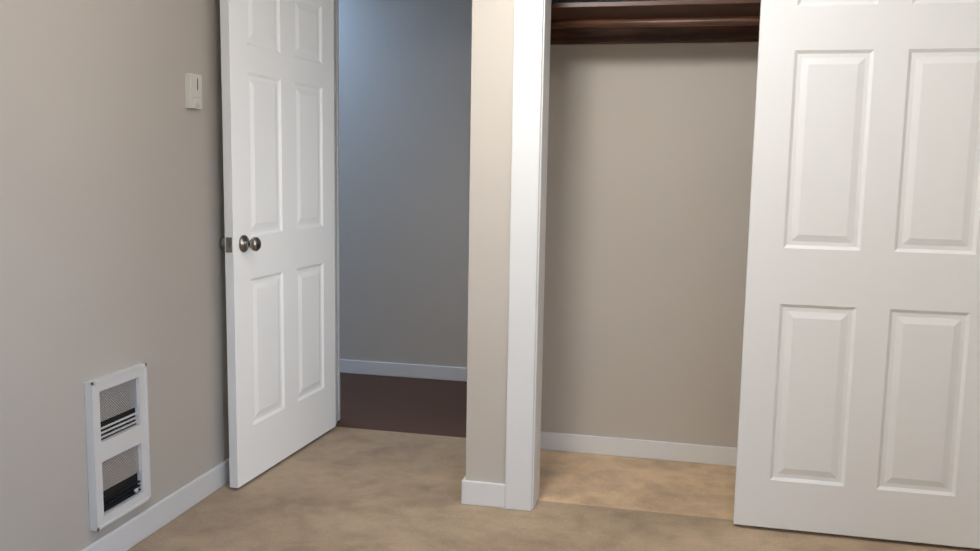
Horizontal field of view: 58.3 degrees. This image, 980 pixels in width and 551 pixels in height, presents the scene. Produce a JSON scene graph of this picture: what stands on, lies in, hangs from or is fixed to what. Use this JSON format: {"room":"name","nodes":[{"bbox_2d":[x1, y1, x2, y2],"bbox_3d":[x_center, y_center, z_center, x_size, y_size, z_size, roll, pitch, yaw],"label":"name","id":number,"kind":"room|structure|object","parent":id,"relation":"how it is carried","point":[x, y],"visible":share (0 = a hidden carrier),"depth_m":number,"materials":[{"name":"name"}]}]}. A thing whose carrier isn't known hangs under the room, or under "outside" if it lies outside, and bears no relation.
{"room":"bedroom","nodes":[
{"label":"bedroom","id":0,"kind":"room"},
{"bbox_2d":[0,0,228,550],"bbox_3d":[-1.486,-0.184,1.539,0.120,2.440,5.260,3,7,13],"label":"wall","id":1,"kind":"structure","parent":0,"point":[112,234],"depth_m":2.66,"materials":[{"name":"paint"}]},
{"bbox_2d":[84,363,150,530],"bbox_3d":[-1.167,0.530,2.769,0.026,0.460,0.273,3,7,13],"label":"wall heater","id":2,"kind":"object","parent":1,"relation":"in","point":[117,439],"visible":1,"depth_m":2.76,"materials":[{"name":"white metal"}]},
{"bbox_2d":[81,458,229,550],"bbox_3d":[-1.436,0.976,1.729,0.030,0.092,5.140,3,7,13],"label":"baseboard","id":3,"kind":"structure","parent":1,"relation":"attached to","point":[134,531],"depth_m":3.02,"materials":[{"name":"white wood"}]},
{"bbox_2d":[185,73,201,108],"bbox_3d":[-1.042,-0.649,3.099,0.028,0.120,0.074,3,7,13],"label":"switch","id":4,"kind":"object","parent":1,"relation":"attached to","point":[193,91],"visible":0.98,"depth_m":3.07,"materials":[{"name":"white plastic"}]},
{"bbox_2d":[335,373,466,437],"bbox_3d":[-0.086,0.707,4.681,4.720,0.046,1.185,3,7,13],"label":"floor","id":5,"kind":"structure","parent":0,"point":[408,405],"depth_m":4.64,"materials":[{"name":"brown wood"}]},
{"bbox_2d":[339,0,471,367],"bbox_3d":[0.111,-0.590,5.030,4.600,2.440,0.120,3,7,13],"label":"wall","id":6,"kind":"structure","parent":0,"point":[404,122],"depth_m":5.11,"materials":[{"name":"paint"}]},
{"bbox_2d":[340,359,466,381],"bbox_3d":[-0.216,0.579,5.176,4.000,0.082,0.013,3,7,13],"label":"baseboard","id":7,"kind":"structure","parent":6,"relation":"attached to","point":[346,366],"depth_m":5.24,"materials":[{"name":"white wood"}]},
{"bbox_2d":[466,0,514,483],"bbox_3d":[0.859,-0.325,2.992,1.882,2.440,0.120,3,7,13],"label":"wall","id":8,"kind":"structure","parent":0,"point":[491,145],"depth_m":3.15,"materials":[{"name":"paint"}]},
{"bbox_2d":[461,476,488,504],"bbox_3d":[-0.017,0.763,3.641,0.013,0.092,0.763,3,7,13],"label":"baseboard","id":9,"kind":"structure","parent":8,"relation":"attached to","point":[470,489],"depth_m":3.26,"materials":[{"name":"white wood"}]},
{"bbox_2d":[493,483,504,502],"bbox_3d":[0.108,0.770,3.645,0.013,0.082,0.560,3,7,13],"label":"baseboard","id":10,"kind":"structure","parent":8,"relation":"attached to","point":[498,488],"depth_m":3.24,"materials":[{"name":"white wood"}]},
{"bbox_2d":[505,0,550,510],"bbox_3d":[0.925,-0.211,2.987,1.717,2.218,0.150,3,7,13],"label":"trim","id":11,"kind":"structure","parent":8,"relation":"attached to","point":[531,61],"depth_m":3.12,"materials":[{"name":"white wood"}]},
{"bbox_2d":[733,0,979,548],"bbox_3d":[1.278,-0.123,2.904,0.815,2.048,0.032,3,7,13],"label":"closet door","id":12,"kind":"structure","parent":8,"relation":"in","point":[859,409],"depth_m":2.91,"materials":[{"name":"white wood"}]},
{"bbox_2d":[128,427,979,550],"bbox_3d":[-0.057,1.114,1.383,3.087,0.050,5.285,3,7,13],"label":"floor carpet","id":13,"kind":"object","parent":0,"point":[343,489],"visible":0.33,"depth_m":3.21,"materials":[{"name":"beige carpet"}]},
{"bbox_2d":[551,0,647,2],"bbox_3d":[1.007,-1.294,3.215,1.774,0.566,0.577,3,7,13],"label":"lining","id":14,"kind":"object","parent":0,"point":[558,1],"depth_m":3.67,"materials":[{"name":"grey"}]},
{"bbox_2d":[541,42,758,447],"bbox_3d":[1.073,-0.407,3.687,1.774,2.440,0.160,3,7,13],"label":"wall","id":15,"kind":"structure","parent":0,"point":[649,160],"depth_m":3.73,"materials":[{"name":"paint"}]},
{"bbox_2d":[540,431,736,465],"bbox_3d":[1.034,0.773,3.748,1.774,0.082,0.013,3,7,13],"label":"baseboard","id":16,"kind":"structure","parent":15,"relation":"attached to","point":[600,445],"depth_m":3.83,"materials":[{"name":"white wood"}]},
{"bbox_2d":[550,0,760,44],"bbox_3d":[1.023,-0.970,3.351,1.770,0.104,0.379,3,7,13],"label":"closet shelf","id":17,"kind":"object","parent":15,"relation":"attached to","point":[661,21],"visible":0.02,"depth_m":3.42,"materials":[{"name":"brown wood"}]},
{"bbox_3d":[-0.422,-0.476,4.040,1.085,2.440,0.120,3,7,13],"label":"wall","id":18,"kind":"structure","parent":0,"visible":0},
{"bbox_2d":[220,0,335,487],"bbox_3d":[-0.844,-0.265,3.653,0.153,2.078,0.874,3,7,15],"label":"door","id":19,"kind":"structure","parent":18,"relation":"in","point":[277,242],"depth_m":3.57,"materials":[{"name":"white wood"}]},
{"bbox_2d":[334,0,339,423],"bbox_3d":[-0.367,-0.365,4.040,0.969,2.222,0.156,3,7,13],"label":"door frame","id":20,"kind":"structure","parent":18,"relation":"attached to","point":[336,165],"depth_m":4.17,"materials":[{"name":"white wood"}]}
]}

